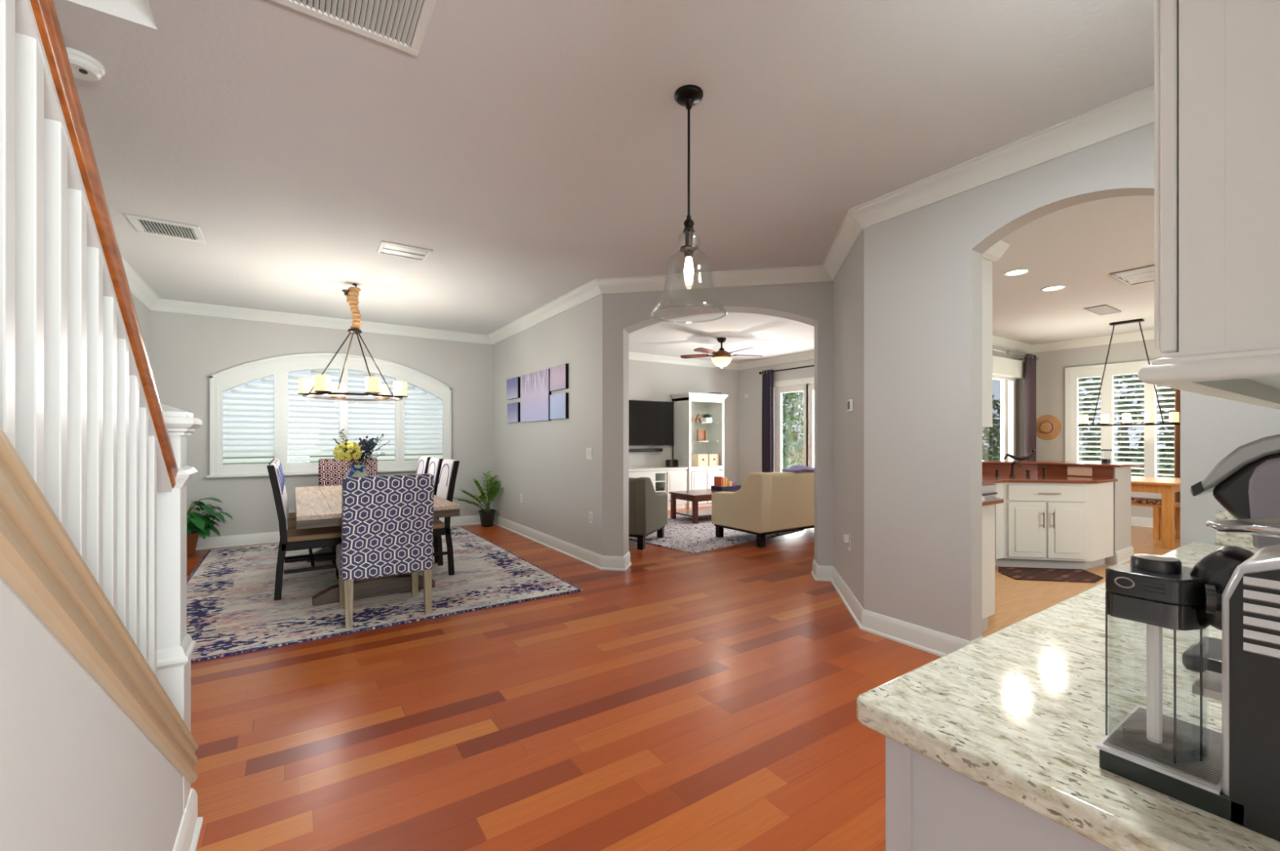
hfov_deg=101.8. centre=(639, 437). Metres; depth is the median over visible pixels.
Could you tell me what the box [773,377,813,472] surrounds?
door
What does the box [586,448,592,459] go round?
light switch
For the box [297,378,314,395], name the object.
candle
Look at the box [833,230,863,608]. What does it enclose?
wall
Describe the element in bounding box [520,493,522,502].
wall outlet
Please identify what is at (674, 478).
media cabinet
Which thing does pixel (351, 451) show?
flower bouquet
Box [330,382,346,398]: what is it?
candle
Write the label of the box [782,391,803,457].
tree
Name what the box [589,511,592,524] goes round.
wall outlet
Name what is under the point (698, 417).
ornament
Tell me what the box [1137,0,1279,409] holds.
upper cabinet
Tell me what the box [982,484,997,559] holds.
dishwasher
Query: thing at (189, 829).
baseboard
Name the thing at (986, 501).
countertop
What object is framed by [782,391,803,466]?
tree
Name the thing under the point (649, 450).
soundbar
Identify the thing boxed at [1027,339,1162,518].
wall
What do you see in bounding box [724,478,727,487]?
book
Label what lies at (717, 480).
book
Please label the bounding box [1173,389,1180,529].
curtain
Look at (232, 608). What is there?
area rug
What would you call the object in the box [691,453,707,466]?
storage box
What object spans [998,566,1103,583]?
kitchen mat
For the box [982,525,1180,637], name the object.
floor
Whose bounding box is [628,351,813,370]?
trim
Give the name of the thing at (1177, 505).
bench
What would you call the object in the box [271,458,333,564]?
dining chair
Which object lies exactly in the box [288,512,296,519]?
seat cushion
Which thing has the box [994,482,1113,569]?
base cabinet
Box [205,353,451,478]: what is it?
window
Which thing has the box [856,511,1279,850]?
countertop
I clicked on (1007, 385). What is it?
door
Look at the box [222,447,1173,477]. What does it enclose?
lawn
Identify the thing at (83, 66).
smoke detector
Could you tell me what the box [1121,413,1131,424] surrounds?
candle
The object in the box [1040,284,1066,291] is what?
recessed light
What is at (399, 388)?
candle
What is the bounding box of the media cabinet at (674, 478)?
[628,466,688,510]
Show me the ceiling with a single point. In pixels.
(537, 148)
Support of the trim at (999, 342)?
attached to the wall at (1020, 384)
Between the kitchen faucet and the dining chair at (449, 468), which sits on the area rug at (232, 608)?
the dining chair at (449, 468)
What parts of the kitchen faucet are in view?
tap handle, spout, tap handle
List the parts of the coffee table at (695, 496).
leg, leg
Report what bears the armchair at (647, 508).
on the floor at (676, 700)
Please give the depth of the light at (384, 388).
5.38 m
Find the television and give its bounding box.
[628,400,673,445]
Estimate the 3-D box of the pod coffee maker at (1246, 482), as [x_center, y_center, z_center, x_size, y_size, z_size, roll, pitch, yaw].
[1.139,0.208,0.922,0.168,0.444,0.225,0,0,-34]
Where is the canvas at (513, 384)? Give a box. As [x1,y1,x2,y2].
[506,377,519,399]
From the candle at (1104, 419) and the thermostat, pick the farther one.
the candle at (1104, 419)
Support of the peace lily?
on the floor at (676, 700)
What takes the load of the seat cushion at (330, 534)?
on the dining chair at (294, 539)
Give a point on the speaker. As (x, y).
(669, 463)
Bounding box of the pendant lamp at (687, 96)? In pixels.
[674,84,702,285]
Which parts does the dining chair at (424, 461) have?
post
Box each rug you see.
[186,526,582,662]
[628,514,803,554]
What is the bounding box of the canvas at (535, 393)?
[520,368,551,422]
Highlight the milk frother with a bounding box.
[1105,554,1223,764]
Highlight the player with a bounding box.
[655,487,663,491]
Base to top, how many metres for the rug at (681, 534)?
0.011 m
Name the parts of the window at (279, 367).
sill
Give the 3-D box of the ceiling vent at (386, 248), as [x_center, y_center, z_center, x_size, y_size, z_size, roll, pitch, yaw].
[-1.876,-1.478,4.141,0.370,0.013,0.290,0,0,-34]
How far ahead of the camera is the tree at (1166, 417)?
9.96 m
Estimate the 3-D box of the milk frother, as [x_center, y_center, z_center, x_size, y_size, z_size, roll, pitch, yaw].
[0.690,0.277,0.661,0.118,0.242,0.132,0,0,-34]
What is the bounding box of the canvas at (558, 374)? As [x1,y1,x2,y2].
[550,363,568,391]
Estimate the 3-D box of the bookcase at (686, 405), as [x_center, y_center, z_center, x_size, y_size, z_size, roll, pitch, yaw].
[1.102,0.230,9.643,0.950,2.050,0.540,0,0,-34]
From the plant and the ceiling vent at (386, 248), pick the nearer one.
the ceiling vent at (386, 248)
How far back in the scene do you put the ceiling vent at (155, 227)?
3.68 m
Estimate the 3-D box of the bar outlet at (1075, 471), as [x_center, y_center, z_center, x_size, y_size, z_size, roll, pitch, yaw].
[4.500,0.345,5.323,0.006,0.090,0.200,0,0,-34]
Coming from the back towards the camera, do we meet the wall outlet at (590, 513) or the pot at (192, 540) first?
the pot at (192, 540)
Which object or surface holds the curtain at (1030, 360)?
hanging from the curtain rod at (994, 349)
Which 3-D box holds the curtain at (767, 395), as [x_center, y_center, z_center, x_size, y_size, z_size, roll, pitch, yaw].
[2.400,-0.015,9.768,0.075,2.501,0.275,0,0,-34]
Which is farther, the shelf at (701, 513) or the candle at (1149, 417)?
the shelf at (701, 513)
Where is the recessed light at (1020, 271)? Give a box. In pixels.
[1003,268,1030,275]
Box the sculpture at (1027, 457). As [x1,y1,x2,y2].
[1003,448,1035,461]
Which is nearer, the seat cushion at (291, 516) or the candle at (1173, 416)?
the seat cushion at (291, 516)
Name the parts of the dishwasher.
control panel, handle, door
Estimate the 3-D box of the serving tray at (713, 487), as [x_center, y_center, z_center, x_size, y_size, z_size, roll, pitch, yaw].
[1.393,0.804,8.345,0.440,0.060,0.260,0,0,-34]
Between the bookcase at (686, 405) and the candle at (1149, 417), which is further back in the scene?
the bookcase at (686, 405)
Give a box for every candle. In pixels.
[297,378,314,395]
[313,375,331,392]
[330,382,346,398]
[364,377,381,394]
[393,381,408,397]
[1079,414,1088,425]
[1099,414,1109,424]
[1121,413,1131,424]
[1144,413,1155,423]
[1168,412,1179,423]
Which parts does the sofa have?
leg, arm, leg, rail, backrest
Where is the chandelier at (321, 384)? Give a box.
[297,283,408,401]
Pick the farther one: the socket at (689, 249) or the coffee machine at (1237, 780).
the socket at (689, 249)
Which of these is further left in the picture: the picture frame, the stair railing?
the stair railing
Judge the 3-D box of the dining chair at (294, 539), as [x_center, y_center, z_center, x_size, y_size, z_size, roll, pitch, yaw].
[-2.722,0.726,4.279,0.553,1.035,0.464,0,0,-34]
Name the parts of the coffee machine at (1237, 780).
lever, panel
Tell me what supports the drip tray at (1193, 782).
on the coffee machine at (1237, 780)
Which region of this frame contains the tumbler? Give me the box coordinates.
[1099,449,1112,462]
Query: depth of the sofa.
6.08 m
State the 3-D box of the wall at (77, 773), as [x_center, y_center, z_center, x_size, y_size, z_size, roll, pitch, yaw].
[-0.544,-0.063,0.228,0.110,2.635,3.384,0,0,-34]
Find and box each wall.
[0,574,182,850]
[131,293,149,360]
[149,310,493,537]
[493,293,602,555]
[602,281,833,566]
[628,360,737,485]
[737,359,813,485]
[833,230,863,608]
[863,122,1279,641]
[992,346,1027,460]
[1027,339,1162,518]
[1105,466,1131,564]
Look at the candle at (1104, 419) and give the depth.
6.78 m
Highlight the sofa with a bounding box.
[711,471,813,547]
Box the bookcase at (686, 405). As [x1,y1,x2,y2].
[670,392,728,508]
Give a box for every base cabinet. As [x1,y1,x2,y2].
[885,737,1112,850]
[982,504,995,631]
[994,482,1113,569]
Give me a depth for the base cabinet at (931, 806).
0.76 m
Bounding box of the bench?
[1131,502,1161,540]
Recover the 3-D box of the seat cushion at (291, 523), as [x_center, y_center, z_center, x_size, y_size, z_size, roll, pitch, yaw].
[-2.979,0.790,4.769,0.435,0.045,0.450,0,0,-34]
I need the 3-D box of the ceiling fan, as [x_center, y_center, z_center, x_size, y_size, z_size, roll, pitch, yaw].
[1.235,-1.260,7.744,1.242,0.450,1.215,0,0,-34]
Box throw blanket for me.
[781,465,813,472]
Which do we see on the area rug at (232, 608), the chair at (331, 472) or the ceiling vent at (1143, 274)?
the chair at (331, 472)
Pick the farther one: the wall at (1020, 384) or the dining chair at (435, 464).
the wall at (1020, 384)
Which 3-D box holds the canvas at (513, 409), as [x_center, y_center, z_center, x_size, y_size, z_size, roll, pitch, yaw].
[-1.673,-0.328,6.888,0.036,0.255,0.390,0,0,-34]
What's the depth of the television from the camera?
9.29 m
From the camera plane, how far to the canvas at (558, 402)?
5.67 m
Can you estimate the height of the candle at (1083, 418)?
0.135 m
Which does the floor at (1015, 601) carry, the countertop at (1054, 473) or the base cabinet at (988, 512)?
the base cabinet at (988, 512)
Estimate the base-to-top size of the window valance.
0.260 m
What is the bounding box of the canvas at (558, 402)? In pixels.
[550,392,568,419]
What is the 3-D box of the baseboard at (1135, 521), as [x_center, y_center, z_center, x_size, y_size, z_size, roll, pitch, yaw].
[7.624,1.190,6.084,0.500,0.130,5.430,0,0,-34]
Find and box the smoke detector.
[65,47,105,81]
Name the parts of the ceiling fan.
blade, blade, lamp shade, blade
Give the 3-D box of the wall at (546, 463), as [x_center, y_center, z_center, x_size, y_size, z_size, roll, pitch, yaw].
[-1.216,-0.115,6.346,0.120,2.740,3.260,0,0,-34]
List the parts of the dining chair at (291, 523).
leg, leg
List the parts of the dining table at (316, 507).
trestle post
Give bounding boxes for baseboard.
[172,788,203,850]
[195,515,631,571]
[811,559,983,657]
[1115,546,1133,564]
[1131,516,1175,530]
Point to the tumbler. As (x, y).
(1103, 460)
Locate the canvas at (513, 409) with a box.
[506,402,519,422]
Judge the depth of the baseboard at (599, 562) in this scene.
5.94 m
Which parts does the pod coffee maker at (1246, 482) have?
lever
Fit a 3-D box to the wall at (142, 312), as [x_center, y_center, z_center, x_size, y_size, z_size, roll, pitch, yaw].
[-1.559,-1.345,-0.063,0.120,5.200,13.830,0,0,-34]
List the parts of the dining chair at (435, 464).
post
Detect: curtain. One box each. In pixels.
[761,369,773,472]
[1024,354,1035,460]
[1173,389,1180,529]
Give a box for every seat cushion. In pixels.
[286,525,342,542]
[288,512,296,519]
[288,520,296,528]
[432,518,444,528]
[1131,497,1161,505]
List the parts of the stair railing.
handrail, newel post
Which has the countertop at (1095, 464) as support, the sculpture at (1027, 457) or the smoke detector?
the sculpture at (1027, 457)
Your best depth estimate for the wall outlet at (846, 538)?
3.84 m
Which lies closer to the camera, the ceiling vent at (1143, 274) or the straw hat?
the ceiling vent at (1143, 274)
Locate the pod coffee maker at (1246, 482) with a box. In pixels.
[1182,434,1279,674]
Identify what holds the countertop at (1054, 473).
on the base cabinet at (1061, 526)
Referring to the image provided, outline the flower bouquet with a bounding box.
[332,429,391,467]
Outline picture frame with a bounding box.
[697,429,706,441]
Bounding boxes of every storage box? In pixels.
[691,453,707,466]
[706,453,719,466]
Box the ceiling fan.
[680,337,762,368]
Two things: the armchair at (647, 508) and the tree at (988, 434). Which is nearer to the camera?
the armchair at (647, 508)
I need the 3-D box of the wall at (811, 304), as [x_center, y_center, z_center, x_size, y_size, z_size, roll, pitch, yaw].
[0.691,-0.115,4.873,2.093,2.740,0.240,0,0,11]
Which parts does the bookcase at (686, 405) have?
door, cornice, raised panel, door, raised panel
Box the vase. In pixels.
[345,464,369,476]
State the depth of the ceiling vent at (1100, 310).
6.03 m
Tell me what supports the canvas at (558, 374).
attached to the wall at (546, 463)
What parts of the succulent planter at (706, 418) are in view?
planter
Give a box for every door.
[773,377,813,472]
[992,375,1015,460]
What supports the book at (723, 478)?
on the serving tray at (713, 487)
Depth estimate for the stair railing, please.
0.88 m
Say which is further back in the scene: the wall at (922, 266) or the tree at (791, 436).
the tree at (791, 436)
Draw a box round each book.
[714,476,722,487]
[722,477,724,487]
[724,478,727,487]
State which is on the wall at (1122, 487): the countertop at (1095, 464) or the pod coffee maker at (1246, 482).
the countertop at (1095, 464)
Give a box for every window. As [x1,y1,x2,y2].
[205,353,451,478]
[1065,360,1174,476]
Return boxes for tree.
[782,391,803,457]
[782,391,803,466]
[982,395,999,460]
[1078,373,1175,477]
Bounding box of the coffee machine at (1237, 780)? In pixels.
[1096,517,1279,841]
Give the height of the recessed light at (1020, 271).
0.008 m
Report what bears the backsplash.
attached to the wall at (922, 266)
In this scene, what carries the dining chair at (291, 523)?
on the area rug at (232, 608)
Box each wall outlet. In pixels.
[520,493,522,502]
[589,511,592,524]
[843,533,850,551]
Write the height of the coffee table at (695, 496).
0.410 m
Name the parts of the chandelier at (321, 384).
support rod, support rod, support rod, support rod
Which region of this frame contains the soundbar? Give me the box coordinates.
[628,448,662,452]
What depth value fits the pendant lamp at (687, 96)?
2.24 m
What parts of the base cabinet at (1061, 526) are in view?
door, raised panel, handle, drawer, handle, handle, door, raised panel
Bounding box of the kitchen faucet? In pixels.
[995,461,1046,476]
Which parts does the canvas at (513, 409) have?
stretcher frame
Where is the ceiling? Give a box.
[53,0,1154,364]
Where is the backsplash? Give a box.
[1215,511,1262,549]
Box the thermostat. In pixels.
[847,399,853,412]
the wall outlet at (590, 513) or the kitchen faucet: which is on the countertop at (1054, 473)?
the kitchen faucet
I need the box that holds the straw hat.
[1035,414,1061,439]
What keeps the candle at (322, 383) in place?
on the chandelier at (321, 384)
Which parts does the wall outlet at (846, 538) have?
plate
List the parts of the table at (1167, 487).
leg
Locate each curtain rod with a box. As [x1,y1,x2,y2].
[759,364,813,374]
[992,348,1038,359]
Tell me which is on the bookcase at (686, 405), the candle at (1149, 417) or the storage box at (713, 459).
the storage box at (713, 459)
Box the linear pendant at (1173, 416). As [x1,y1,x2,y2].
[1077,319,1180,426]
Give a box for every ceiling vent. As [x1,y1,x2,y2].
[124,213,206,244]
[271,0,435,56]
[376,240,432,262]
[1083,304,1121,315]
[1109,264,1154,285]
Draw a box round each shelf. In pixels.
[675,508,711,517]
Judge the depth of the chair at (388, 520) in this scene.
3.52 m
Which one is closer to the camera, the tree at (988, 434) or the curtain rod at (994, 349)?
the curtain rod at (994, 349)
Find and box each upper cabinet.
[982,240,1009,427]
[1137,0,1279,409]
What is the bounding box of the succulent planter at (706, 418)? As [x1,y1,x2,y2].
[701,413,711,422]
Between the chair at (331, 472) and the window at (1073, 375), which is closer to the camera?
the chair at (331, 472)
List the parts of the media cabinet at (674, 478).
door, raised panel, door, raised panel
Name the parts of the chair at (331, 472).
backrest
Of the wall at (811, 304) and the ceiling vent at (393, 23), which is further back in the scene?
the wall at (811, 304)
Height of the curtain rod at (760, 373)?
0.052 m
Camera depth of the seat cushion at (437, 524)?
4.65 m
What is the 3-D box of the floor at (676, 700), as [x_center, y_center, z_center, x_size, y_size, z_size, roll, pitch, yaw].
[2.143,1.305,2.488,9.070,0.100,13.950,0,0,-34]
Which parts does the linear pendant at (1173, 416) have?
support rod, support rod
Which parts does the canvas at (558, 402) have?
stretcher frame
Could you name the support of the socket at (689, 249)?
attached to the pendant lamp at (687, 96)
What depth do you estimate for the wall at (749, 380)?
10.25 m
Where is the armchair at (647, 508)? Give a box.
[628,477,667,550]
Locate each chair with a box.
[266,462,342,600]
[269,460,337,576]
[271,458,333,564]
[318,457,377,548]
[336,473,434,629]
[399,458,459,575]
[416,455,431,474]
[426,457,444,563]
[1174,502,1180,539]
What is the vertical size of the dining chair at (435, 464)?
1.035 m
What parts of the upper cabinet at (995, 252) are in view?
cornice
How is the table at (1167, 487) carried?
on the floor at (1015, 601)
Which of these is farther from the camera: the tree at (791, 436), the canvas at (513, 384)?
the tree at (791, 436)
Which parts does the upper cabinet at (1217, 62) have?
raised panel, door, light rail, panel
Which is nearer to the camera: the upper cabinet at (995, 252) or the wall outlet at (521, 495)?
the upper cabinet at (995, 252)
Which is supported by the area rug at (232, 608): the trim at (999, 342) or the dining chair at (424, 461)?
the dining chair at (424, 461)
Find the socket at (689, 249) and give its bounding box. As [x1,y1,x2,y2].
[680,231,697,258]
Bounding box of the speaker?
[666,459,678,467]
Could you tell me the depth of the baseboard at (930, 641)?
3.24 m
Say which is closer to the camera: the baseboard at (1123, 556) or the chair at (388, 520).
the chair at (388, 520)
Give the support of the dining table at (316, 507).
on the area rug at (232, 608)
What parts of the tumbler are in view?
lid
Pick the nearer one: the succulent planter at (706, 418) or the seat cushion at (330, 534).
the seat cushion at (330, 534)
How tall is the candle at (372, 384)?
0.151 m
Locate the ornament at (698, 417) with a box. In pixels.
[693,413,702,422]
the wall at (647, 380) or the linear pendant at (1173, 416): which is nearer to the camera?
the linear pendant at (1173, 416)
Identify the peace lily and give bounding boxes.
[186,497,233,555]
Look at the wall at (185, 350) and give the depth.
6.17 m
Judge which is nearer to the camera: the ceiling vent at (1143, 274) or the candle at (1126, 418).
the ceiling vent at (1143, 274)
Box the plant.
[453,471,502,527]
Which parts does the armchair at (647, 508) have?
backrest, leg, rail, arm, leg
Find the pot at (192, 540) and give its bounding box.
[186,530,199,555]
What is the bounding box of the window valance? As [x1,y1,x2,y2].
[992,355,1024,379]
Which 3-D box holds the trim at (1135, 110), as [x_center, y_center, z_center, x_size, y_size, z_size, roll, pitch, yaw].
[-0.192,-1.427,2.687,5.210,0.115,10.480,0,0,-34]
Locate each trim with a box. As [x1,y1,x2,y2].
[121,84,1154,344]
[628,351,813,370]
[992,329,1154,353]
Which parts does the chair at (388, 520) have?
seat, leg, leg, backrest, leg, leg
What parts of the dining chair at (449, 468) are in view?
post, seat frame, post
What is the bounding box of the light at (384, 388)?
[374,384,389,399]
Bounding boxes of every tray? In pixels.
[711,484,741,491]
[1099,749,1244,825]
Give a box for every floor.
[186,506,941,850]
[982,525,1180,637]
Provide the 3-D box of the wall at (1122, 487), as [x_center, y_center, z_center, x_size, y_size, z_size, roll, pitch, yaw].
[3.904,0.772,5.554,2.406,0.965,0.753,0,0,5]
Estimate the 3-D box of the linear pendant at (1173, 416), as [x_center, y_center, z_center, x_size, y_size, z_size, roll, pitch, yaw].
[6.208,-0.818,6.635,0.100,1.335,0.980,0,0,-34]
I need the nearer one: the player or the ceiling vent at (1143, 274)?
the ceiling vent at (1143, 274)
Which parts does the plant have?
pot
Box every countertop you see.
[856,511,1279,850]
[982,460,1144,467]
[982,463,1118,484]
[982,496,1004,506]
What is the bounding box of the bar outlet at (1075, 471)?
[1067,466,1092,476]
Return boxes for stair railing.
[0,0,202,813]
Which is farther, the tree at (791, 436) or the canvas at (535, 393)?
the tree at (791, 436)
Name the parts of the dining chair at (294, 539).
post, seat frame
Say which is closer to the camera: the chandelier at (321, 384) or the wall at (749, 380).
the chandelier at (321, 384)
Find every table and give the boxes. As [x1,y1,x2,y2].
[294,485,459,606]
[668,488,737,524]
[1131,475,1180,549]

